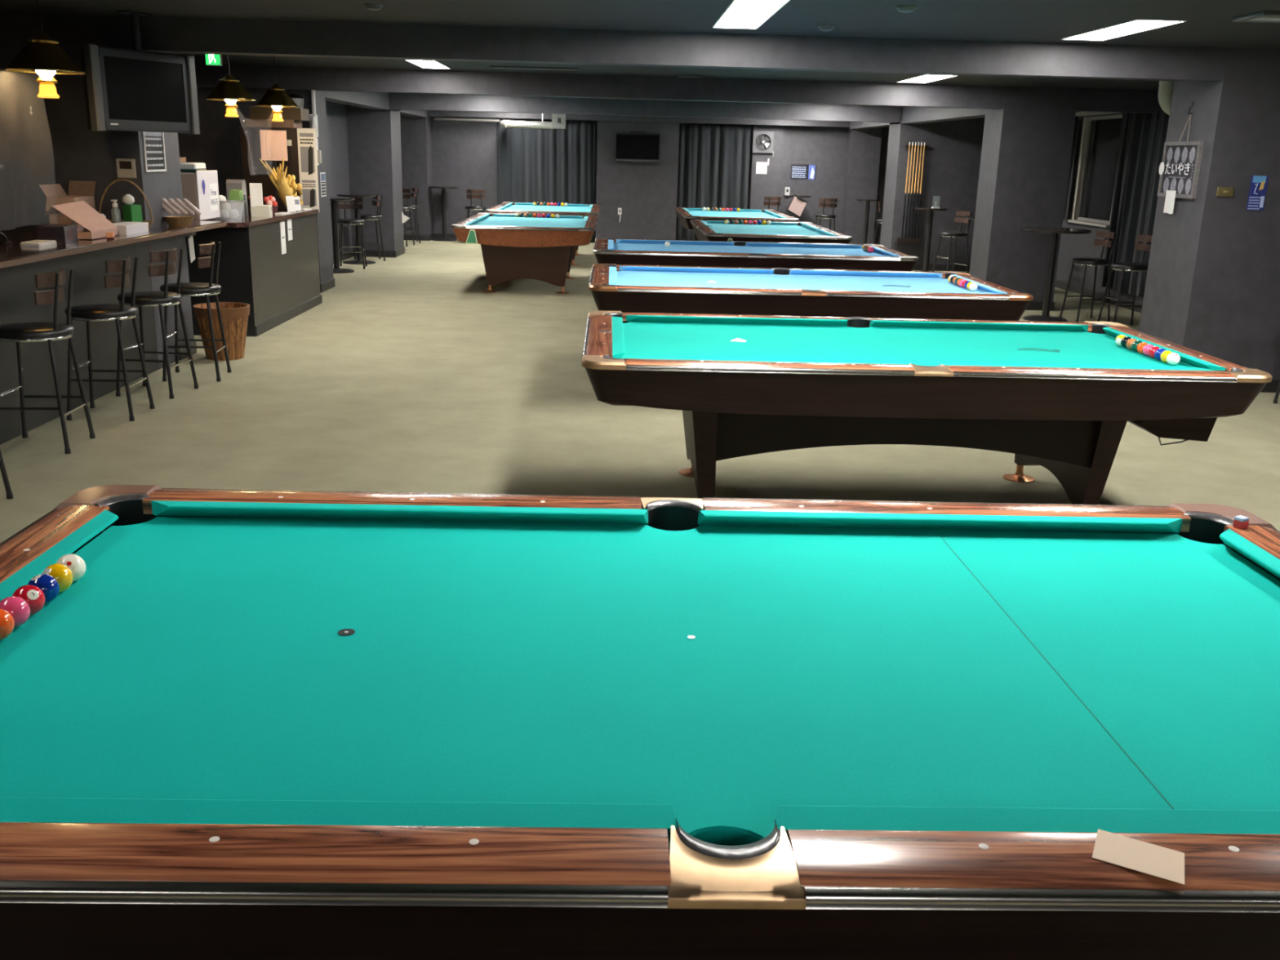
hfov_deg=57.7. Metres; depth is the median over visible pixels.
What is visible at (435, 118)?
track
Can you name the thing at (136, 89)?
television
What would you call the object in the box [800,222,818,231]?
cushion
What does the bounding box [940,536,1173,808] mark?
line
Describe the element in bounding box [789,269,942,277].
cushion
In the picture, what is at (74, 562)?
ball
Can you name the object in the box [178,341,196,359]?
baseboard
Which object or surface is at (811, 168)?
picture
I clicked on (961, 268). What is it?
baseboard
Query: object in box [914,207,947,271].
table
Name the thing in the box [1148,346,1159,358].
ball
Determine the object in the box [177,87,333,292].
wall
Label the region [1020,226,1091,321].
table
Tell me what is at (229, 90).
pendant lamp
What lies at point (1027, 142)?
pillar
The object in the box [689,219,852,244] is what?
pool table
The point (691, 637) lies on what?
sticker
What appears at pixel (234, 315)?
wooden bucket
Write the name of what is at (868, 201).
table
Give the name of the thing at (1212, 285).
pillar
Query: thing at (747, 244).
cushion
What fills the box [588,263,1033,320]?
pool table
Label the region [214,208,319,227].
countertop
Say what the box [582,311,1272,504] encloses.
pool table
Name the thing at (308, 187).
print
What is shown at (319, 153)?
switch
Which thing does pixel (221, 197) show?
packet
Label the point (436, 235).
baseboard
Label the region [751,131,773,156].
wall fan
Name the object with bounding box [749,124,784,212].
wall
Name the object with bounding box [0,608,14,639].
ball
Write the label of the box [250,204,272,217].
carton
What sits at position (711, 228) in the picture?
cushion
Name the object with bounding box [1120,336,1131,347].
ball
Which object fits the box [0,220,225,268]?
countertop
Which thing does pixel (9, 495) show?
bar stool
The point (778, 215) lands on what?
cushion
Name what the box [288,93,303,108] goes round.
pot
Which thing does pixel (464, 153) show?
wall
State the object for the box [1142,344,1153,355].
ball
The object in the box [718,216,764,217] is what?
cushion
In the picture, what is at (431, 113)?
beam
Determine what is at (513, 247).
pool table
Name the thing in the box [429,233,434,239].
baseboard
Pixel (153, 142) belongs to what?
menu poster
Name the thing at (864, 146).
wall
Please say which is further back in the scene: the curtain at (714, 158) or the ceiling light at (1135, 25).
the curtain at (714, 158)
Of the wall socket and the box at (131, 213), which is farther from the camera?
the wall socket
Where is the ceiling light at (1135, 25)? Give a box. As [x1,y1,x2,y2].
[1061,19,1186,40]
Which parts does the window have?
casing, sill, curtain rail, pane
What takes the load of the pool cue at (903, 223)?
on the cue rack at (900, 241)
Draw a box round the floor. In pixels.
[0,240,1279,542]
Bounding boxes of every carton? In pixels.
[35,224,78,244]
[39,180,95,227]
[44,200,118,239]
[179,157,186,168]
[244,119,302,128]
[248,106,309,120]
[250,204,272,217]
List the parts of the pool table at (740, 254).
rail, rail, rail trim, rail, rail, rail, rail trim, rail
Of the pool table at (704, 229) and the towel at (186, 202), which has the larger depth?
the pool table at (704, 229)
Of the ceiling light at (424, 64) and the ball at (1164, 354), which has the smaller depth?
the ball at (1164, 354)
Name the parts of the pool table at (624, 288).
rail trim, rail, rail, rail trim, rail, rail, rail, rail trim, rail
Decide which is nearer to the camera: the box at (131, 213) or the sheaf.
the box at (131, 213)
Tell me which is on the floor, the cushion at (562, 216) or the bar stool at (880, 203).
the bar stool at (880, 203)
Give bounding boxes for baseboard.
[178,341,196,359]
[320,278,334,293]
[332,249,353,264]
[352,249,395,257]
[394,246,404,257]
[403,234,430,240]
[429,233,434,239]
[434,233,595,242]
[912,263,969,271]
[1025,301,1054,311]
[1054,279,1142,312]
[1259,379,1279,392]
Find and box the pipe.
[1157,80,1173,115]
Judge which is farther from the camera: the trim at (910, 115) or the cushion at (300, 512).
the trim at (910, 115)
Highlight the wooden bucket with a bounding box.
[193,302,249,360]
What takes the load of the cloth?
hanging from the cable conduit
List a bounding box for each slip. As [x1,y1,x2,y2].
[280,221,286,254]
[287,218,292,240]
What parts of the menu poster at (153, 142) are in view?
heading panel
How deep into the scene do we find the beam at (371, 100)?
15.85 m
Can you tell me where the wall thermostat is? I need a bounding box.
[115,158,136,177]
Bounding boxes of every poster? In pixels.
[142,131,166,172]
[297,129,316,177]
[300,177,318,208]
[790,164,816,179]
[1246,175,1268,210]
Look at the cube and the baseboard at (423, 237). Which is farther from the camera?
the baseboard at (423, 237)
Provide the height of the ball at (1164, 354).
0.057 m
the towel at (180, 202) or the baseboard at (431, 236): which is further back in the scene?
the baseboard at (431, 236)
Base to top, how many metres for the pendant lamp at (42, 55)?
0.605 m
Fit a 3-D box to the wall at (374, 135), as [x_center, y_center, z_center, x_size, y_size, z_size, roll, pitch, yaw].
[-4.087,-4.732,17.982,0.650,2.450,0.830,1,16,-2]
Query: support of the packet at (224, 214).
in the tub
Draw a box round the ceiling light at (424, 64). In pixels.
[404,59,449,68]
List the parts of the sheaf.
stem, stem, stem, stem, stem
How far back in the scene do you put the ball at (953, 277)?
8.52 m
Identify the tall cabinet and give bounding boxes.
[240,126,301,208]
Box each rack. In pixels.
[465,229,477,244]
[894,145,928,246]
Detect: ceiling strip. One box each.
[489,65,579,70]
[1231,11,1279,22]
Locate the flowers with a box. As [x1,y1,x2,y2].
[263,195,277,213]
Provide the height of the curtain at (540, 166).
2.160 m
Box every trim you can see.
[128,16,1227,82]
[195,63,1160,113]
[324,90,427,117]
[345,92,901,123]
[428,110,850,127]
[849,106,986,128]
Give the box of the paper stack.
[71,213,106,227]
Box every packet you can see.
[180,162,205,168]
[217,209,229,218]
[218,195,226,204]
[219,201,231,210]
[227,208,239,217]
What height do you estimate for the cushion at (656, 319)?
0.038 m
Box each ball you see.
[0,595,30,627]
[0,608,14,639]
[12,584,45,615]
[27,573,59,603]
[41,563,73,592]
[55,553,86,582]
[664,241,670,247]
[868,246,874,253]
[950,275,955,284]
[954,277,960,285]
[956,278,962,286]
[959,279,964,287]
[961,280,967,288]
[964,280,970,288]
[966,281,973,290]
[968,283,977,291]
[1115,334,1125,346]
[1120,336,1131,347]
[1125,337,1137,350]
[1131,340,1142,351]
[1137,342,1148,354]
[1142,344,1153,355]
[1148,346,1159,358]
[1154,348,1165,360]
[1160,350,1172,363]
[1166,352,1180,364]
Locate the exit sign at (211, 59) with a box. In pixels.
[204,53,222,66]
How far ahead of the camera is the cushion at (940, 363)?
4.95 m
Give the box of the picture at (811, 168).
[808,164,815,179]
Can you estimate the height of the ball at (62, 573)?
0.057 m
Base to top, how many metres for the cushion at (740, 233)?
0.038 m
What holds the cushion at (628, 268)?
on the pool table at (624, 288)
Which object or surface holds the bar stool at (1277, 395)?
on the floor
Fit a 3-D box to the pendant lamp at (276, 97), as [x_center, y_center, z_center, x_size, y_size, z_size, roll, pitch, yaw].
[-3.486,-3.751,11.118,0.392,0.605,0.391,-5,17,-23]
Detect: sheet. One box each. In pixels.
[187,235,195,262]
[884,284,910,287]
[1017,348,1059,352]
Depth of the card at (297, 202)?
11.73 m
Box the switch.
[317,150,321,163]
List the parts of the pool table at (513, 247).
rail, rail, rail trim, rail, panel, rail, panel, rail, rail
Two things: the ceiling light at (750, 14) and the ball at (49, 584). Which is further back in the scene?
the ceiling light at (750, 14)
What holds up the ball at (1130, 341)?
on the pool table at (795, 382)
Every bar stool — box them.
[0,268,95,453]
[0,448,13,499]
[64,256,155,421]
[115,247,198,399]
[160,241,231,382]
[337,196,367,269]
[354,194,385,261]
[402,187,420,243]
[402,188,414,246]
[465,189,486,218]
[764,196,781,211]
[815,198,837,231]
[873,201,883,244]
[932,210,972,273]
[1059,230,1118,322]
[1097,234,1152,324]
[1272,381,1279,404]
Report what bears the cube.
on the pool table at (520, 745)
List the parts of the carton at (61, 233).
label panel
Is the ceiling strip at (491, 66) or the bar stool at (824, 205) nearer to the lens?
the ceiling strip at (491, 66)
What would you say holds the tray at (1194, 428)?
on the pool table at (795, 382)
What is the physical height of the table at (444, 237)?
0.970 m
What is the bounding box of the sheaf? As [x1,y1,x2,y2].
[259,157,302,208]
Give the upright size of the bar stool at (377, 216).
0.952 m
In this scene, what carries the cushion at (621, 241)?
on the pool table at (740, 254)
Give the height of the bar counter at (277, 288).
0.985 m
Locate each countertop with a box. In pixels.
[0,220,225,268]
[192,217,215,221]
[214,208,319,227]
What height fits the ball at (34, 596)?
0.057 m
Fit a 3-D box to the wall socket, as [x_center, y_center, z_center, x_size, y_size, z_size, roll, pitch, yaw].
[-0.378,-4.927,21.598,0.070,0.261,0.028,1,16,-2]
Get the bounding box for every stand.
[226,179,248,217]
[931,195,940,208]
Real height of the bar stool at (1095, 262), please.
0.952 m
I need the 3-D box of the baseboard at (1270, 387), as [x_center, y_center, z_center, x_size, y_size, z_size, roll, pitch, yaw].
[4.996,-0.712,8.835,1.865,0.100,0.015,1,16,-2]
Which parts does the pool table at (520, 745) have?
rail trim, rail, rail trim, rail, rail, rail trim, rail trim, rail, rail, rail trim, rail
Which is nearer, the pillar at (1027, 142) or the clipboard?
the pillar at (1027, 142)
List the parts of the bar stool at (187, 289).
leg, leg, seat, seat frame, post, leg, post, leg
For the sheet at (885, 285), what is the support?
on the pool table at (624, 288)
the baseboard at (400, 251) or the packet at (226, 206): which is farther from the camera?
the baseboard at (400, 251)
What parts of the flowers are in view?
pot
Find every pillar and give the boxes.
[968,85,1078,302]
[1138,48,1279,379]
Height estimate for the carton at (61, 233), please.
0.100 m
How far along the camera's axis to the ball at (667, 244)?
11.21 m
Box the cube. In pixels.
[1232,515,1248,528]
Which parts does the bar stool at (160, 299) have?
leg, leg, seat, seat frame, leg, post, post, leg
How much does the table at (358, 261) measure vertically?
0.970 m
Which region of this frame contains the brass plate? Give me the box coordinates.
[1216,186,1234,196]
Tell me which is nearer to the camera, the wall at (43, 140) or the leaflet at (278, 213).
the wall at (43, 140)
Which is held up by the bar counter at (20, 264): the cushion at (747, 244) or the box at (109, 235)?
the box at (109, 235)
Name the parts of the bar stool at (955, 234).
leg, leg, seat frame, seat, leg, leg, post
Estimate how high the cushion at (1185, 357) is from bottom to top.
0.038 m
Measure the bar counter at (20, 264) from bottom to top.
1.025 m
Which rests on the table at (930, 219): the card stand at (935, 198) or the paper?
the card stand at (935, 198)
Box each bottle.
[111,199,121,222]
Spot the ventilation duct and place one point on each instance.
(558, 121)
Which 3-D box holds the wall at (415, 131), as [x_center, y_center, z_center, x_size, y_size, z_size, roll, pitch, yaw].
[-4.173,-5.665,21.302,0.630,2.450,0.570,1,16,-2]
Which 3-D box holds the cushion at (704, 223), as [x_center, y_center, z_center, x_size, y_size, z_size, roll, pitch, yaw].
[0.840,-3.265,14.839,0.054,0.038,1.189,1,16,-2]
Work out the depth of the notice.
13.38 m
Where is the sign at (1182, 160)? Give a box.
[1157,101,1204,199]
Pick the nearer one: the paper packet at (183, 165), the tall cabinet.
the paper packet at (183, 165)
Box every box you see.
[106,231,115,239]
[113,222,148,235]
[122,204,142,222]
[180,168,220,220]
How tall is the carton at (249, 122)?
0.077 m
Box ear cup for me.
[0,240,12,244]
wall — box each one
[0,12,194,369]
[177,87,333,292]
[325,101,351,257]
[346,107,404,250]
[400,110,433,235]
[431,115,889,244]
[595,120,679,239]
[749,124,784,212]
[841,127,882,244]
[880,107,984,265]
[1055,111,1143,304]
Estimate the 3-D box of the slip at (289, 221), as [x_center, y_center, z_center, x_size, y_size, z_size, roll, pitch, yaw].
[-3.387,-2.422,11.234,0.002,0.200,0.150,1,16,-2]
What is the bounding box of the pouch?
[228,189,244,200]
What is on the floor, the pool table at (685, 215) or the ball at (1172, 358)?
the pool table at (685, 215)
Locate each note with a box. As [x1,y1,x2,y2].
[1159,162,1164,174]
[1163,190,1176,213]
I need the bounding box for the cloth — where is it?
[311,115,318,133]
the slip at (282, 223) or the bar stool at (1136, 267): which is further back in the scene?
the bar stool at (1136, 267)
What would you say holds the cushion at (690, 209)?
on the pool table at (685, 215)
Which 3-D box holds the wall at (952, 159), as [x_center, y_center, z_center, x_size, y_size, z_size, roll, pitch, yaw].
[4.812,-4.528,18.078,1.850,2.450,0.750,1,16,-2]
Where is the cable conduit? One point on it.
(318, 152)
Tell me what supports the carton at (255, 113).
on the carton at (249, 122)
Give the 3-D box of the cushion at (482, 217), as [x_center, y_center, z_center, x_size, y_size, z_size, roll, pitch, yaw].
[-2.037,-3.425,15.144,0.054,0.038,1.189,1,16,-2]
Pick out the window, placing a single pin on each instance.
(1100, 135)
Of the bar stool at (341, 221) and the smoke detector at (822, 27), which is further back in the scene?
the bar stool at (341, 221)
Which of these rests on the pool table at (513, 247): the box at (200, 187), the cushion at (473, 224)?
the cushion at (473, 224)
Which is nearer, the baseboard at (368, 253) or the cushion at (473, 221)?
the cushion at (473, 221)
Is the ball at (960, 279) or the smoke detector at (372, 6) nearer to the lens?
the smoke detector at (372, 6)
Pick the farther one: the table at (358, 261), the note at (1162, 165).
the table at (358, 261)
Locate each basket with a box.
[98,178,153,229]
[164,215,194,226]
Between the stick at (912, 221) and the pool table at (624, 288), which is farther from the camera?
the stick at (912, 221)
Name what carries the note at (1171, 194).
hanging from the sign at (1182, 160)
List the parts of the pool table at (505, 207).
rail, rail, rail trim, rail, panel, rail, rail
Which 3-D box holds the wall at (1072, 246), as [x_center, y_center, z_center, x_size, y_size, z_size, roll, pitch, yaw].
[6.047,-1.948,8.987,0.200,2.450,27.300,1,16,-2]
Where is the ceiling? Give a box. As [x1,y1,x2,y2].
[0,0,1279,90]
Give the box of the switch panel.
[784,186,790,195]
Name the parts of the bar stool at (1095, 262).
leg, leg, seat frame, seat, leg, post, leg, post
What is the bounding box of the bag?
[122,194,134,204]
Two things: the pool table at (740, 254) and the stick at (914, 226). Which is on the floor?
the pool table at (740, 254)
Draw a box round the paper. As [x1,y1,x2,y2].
[755,161,767,173]
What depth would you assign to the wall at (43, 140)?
8.19 m
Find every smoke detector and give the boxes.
[364,3,383,10]
[817,24,835,31]
[895,4,916,13]
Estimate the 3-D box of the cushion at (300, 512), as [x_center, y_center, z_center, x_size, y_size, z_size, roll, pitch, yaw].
[-0.573,0.082,2.769,1.189,0.038,0.054,1,16,-2]
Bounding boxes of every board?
[259,129,288,207]
[297,128,319,212]
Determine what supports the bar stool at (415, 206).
on the floor
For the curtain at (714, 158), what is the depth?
21.56 m
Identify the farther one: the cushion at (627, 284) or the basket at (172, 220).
the basket at (172, 220)
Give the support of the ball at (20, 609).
on the pool table at (520, 745)
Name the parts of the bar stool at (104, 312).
leg, leg, seat, seat frame, post, leg, post, leg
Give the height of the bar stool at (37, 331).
0.952 m
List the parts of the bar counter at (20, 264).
panel, rail, edge trim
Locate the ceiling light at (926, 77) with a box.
[896,74,958,83]
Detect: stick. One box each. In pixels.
[910,142,919,237]
[912,142,922,238]
[915,142,924,238]
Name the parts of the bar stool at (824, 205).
seat, post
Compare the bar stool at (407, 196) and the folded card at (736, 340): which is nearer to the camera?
the folded card at (736, 340)
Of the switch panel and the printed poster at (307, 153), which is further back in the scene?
the switch panel
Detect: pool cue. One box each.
[901,142,910,237]
[904,142,913,237]
[906,142,915,237]
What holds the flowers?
on the bar counter at (277, 288)
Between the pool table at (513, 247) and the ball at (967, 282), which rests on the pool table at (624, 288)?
the ball at (967, 282)
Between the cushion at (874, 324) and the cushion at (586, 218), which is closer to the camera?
the cushion at (874, 324)
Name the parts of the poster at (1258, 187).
sky panel, white panel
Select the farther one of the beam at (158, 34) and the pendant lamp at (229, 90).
the pendant lamp at (229, 90)
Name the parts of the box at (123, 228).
lid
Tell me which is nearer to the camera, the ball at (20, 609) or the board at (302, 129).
the ball at (20, 609)
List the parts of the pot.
lid, pot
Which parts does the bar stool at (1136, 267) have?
leg, leg, seat, seat frame, leg, post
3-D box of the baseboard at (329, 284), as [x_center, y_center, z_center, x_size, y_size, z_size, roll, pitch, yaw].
[-3.677,-2.293,13.676,0.015,0.100,0.655,1,16,-2]
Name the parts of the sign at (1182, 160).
frame, hanging cord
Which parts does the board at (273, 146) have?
stand post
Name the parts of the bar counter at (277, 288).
panel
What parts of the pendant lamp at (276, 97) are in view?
shade panel, chain, shade crown, burner, shade panel, shade panel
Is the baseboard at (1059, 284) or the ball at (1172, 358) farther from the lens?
the baseboard at (1059, 284)
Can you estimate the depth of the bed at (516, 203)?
19.33 m
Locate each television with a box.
[80,10,199,133]
[614,130,660,162]
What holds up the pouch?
in the tub
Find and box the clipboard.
[786,194,808,218]
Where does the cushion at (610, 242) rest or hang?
on the pool table at (740, 254)
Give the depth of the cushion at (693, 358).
4.91 m
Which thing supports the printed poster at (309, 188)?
attached to the board at (302, 129)
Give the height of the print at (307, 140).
0.395 m
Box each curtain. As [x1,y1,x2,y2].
[497,118,595,240]
[676,123,751,239]
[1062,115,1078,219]
[1101,107,1168,297]
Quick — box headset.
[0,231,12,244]
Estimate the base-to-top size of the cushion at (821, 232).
0.038 m
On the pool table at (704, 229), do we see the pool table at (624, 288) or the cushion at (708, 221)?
the cushion at (708, 221)
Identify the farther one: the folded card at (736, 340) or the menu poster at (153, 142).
the menu poster at (153, 142)
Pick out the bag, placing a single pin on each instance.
(127, 199)
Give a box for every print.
[294,199,299,204]
[299,133,315,172]
[302,180,316,205]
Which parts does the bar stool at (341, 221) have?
leg, leg, post, seat frame, seat, leg, leg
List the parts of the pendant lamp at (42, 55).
shade panel, shade panel, chain, shade crown, shade panel, shade panel, burner, shade panel, shade panel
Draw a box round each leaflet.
[275,212,289,214]
[301,208,311,210]
[401,212,409,222]
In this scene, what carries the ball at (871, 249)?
on the pool table at (740, 254)
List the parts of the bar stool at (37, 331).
leg, seat frame, seat, post, leg, post, leg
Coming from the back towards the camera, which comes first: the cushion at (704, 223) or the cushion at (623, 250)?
the cushion at (704, 223)
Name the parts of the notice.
blue panel, dark panel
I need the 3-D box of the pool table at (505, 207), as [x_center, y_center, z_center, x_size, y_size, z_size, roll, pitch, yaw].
[-1.452,-3.869,18.197,1.640,0.805,2.910,1,16,-2]
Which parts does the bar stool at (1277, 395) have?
leg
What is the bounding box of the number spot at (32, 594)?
[26,589,38,599]
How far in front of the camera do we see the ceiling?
7.33 m
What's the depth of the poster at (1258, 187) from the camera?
8.44 m
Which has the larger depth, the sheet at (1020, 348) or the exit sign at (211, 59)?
the exit sign at (211, 59)
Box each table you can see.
[0,484,1279,959]
[329,196,355,273]
[336,193,377,264]
[428,186,458,241]
[450,213,598,293]
[485,201,600,265]
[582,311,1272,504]
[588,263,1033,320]
[593,237,919,271]
[674,207,799,239]
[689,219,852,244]
[782,195,811,218]
[856,199,879,244]
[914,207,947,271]
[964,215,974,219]
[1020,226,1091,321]
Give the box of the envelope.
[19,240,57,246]
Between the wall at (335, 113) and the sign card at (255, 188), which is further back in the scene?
the wall at (335, 113)
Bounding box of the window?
[1067,111,1122,227]
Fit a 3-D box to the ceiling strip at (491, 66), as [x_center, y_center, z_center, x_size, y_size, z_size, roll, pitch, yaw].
[-1.065,-4.166,11.743,0.900,0.022,0.080,1,16,-2]
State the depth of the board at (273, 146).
11.97 m
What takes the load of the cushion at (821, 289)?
on the pool table at (624, 288)
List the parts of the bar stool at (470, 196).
post, seat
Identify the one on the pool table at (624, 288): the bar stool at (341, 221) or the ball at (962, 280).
the ball at (962, 280)
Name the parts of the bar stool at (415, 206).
seat, leg, leg, post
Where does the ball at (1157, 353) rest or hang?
on the pool table at (795, 382)
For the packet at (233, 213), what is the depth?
10.10 m
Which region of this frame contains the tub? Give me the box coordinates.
[219,199,244,201]
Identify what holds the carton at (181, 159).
on the shelf
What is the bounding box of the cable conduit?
[309,89,321,164]
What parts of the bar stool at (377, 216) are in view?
leg, seat, leg, post, leg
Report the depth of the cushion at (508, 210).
16.84 m
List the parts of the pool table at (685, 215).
rail, rail, rail, rail trim, rail, rail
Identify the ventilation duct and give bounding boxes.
[499,113,565,128]
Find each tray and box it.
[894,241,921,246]
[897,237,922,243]
[1127,417,1217,445]
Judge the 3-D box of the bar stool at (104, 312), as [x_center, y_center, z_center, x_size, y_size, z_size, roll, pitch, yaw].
[-3.246,-0.865,7.041,0.416,0.952,0.377,1,16,-3]
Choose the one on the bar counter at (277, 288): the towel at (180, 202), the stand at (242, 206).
the stand at (242, 206)
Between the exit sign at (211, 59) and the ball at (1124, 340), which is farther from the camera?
the exit sign at (211, 59)
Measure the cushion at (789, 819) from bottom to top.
0.038 m
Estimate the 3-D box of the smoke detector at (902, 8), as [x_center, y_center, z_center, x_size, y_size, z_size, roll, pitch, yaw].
[1.468,-2.600,6.413,0.116,0.034,0.114,1,16,-2]
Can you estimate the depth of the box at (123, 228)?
7.78 m
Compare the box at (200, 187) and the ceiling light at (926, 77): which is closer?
the box at (200, 187)
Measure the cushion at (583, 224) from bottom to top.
0.038 m
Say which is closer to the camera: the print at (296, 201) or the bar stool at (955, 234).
the print at (296, 201)
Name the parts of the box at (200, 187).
lid, door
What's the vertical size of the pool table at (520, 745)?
0.805 m
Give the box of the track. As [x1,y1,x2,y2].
[434,117,499,121]
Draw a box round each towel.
[162,198,180,214]
[162,202,173,214]
[168,198,187,214]
[175,198,195,214]
[182,198,201,215]
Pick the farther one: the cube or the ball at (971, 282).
the ball at (971, 282)
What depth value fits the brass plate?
8.42 m
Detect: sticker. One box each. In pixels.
[337,628,355,635]
[687,635,695,639]
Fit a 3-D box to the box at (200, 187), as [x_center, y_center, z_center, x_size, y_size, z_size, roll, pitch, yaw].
[-3.815,-2.370,9.597,0.507,0.395,0.500,1,16,-2]
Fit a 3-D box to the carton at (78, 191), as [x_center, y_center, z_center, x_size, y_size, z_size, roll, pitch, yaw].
[-3.961,-1.904,8.052,0.225,0.320,0.437,1,16,-3]
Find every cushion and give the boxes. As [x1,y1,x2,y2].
[0,509,118,601]
[0,797,678,851]
[151,500,648,524]
[465,218,479,225]
[473,224,573,227]
[477,213,489,221]
[493,213,582,218]
[507,209,582,212]
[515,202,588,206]
[579,221,586,227]
[582,216,588,221]
[607,240,613,249]
[608,266,617,284]
[612,316,625,358]
[615,239,733,245]
[619,266,773,274]
[622,249,747,253]
[622,284,799,289]
[626,315,847,326]
[634,355,909,364]
[687,208,761,212]
[697,510,1182,533]
[700,220,711,226]
[705,220,797,225]
[709,226,720,233]
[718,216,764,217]
[739,233,827,235]
[745,242,862,248]
[764,209,776,216]
[764,253,888,256]
[774,213,786,218]
[774,804,1279,834]
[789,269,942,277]
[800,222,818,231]
[817,229,837,235]
[821,288,995,293]
[869,320,1088,331]
[870,245,900,256]
[939,362,1213,370]
[951,274,1007,293]
[1102,327,1225,370]
[1219,528,1279,578]
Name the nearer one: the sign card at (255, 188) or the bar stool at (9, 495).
the bar stool at (9, 495)
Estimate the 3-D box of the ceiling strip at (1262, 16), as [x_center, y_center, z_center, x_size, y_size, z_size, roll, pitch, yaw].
[3.789,-2.546,6.414,0.880,0.022,0.330,1,16,-2]
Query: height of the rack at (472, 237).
0.165 m
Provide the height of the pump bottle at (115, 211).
0.200 m
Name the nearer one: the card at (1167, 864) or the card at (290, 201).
the card at (1167, 864)
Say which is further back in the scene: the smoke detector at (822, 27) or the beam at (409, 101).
the beam at (409, 101)
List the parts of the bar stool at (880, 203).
leg, post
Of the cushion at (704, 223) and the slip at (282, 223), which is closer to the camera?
the slip at (282, 223)
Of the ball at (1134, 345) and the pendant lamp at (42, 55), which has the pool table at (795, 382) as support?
the ball at (1134, 345)
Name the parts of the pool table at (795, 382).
rail trim, rail, name plate, panel, rail, rail trim, rail, panel, rail, panel, rail, rail trim, rail, rail trim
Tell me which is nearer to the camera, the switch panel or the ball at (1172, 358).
the ball at (1172, 358)
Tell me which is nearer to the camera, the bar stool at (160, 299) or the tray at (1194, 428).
the tray at (1194, 428)
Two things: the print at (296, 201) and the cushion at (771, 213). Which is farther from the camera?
the cushion at (771, 213)
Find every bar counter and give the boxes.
[0,220,226,444]
[186,208,322,336]
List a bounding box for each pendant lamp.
[4,0,84,97]
[205,54,255,116]
[254,56,298,121]
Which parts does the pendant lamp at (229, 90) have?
shade panel, shade crown, burner, shade panel, shade panel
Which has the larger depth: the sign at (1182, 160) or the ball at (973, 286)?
the sign at (1182, 160)
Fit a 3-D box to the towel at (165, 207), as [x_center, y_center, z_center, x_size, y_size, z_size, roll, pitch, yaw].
[-3.541,-2.035,8.637,0.128,0.121,0.031,-1,16,-10]
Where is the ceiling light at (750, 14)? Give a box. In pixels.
[711,0,790,29]
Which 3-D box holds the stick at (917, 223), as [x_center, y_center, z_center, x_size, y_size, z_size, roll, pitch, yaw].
[4.261,-4.360,17.637,0.029,1.474,0.043,1,16,-2]
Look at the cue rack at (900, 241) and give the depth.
17.75 m
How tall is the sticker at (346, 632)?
0.001 m
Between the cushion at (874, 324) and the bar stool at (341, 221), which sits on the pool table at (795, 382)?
the cushion at (874, 324)
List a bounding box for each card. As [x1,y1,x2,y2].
[248,182,262,206]
[284,195,296,212]
[293,196,301,210]
[730,337,746,342]
[1092,829,1184,884]
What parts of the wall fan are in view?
blade, blade, blade, blade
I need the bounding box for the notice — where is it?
[320,172,326,196]
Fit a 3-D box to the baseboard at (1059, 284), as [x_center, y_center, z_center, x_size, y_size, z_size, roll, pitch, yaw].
[5.806,-2.089,13.823,0.015,0.100,8.775,1,16,-2]
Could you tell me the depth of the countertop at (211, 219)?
9.59 m
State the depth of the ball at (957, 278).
8.41 m
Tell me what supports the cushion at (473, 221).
on the pool table at (513, 247)
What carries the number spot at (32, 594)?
on the ball at (34, 596)
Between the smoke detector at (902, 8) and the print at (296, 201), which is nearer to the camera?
the smoke detector at (902, 8)
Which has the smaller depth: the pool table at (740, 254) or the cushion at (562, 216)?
the pool table at (740, 254)
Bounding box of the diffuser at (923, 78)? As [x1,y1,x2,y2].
[902,75,951,82]
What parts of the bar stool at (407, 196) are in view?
leg, seat, leg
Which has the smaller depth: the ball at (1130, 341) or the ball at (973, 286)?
the ball at (1130, 341)
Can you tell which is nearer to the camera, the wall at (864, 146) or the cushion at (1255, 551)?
the cushion at (1255, 551)
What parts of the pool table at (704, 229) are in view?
rail, rail trim, rail, rail, rail trim, rail, rail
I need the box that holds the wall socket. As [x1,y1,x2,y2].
[617,208,622,222]
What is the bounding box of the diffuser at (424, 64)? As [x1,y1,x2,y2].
[408,60,446,67]
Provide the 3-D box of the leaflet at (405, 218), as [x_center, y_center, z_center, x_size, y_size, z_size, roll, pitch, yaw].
[-3.765,-4.190,18.561,0.069,0.170,0.172,11,18,32]
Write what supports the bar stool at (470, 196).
on the floor

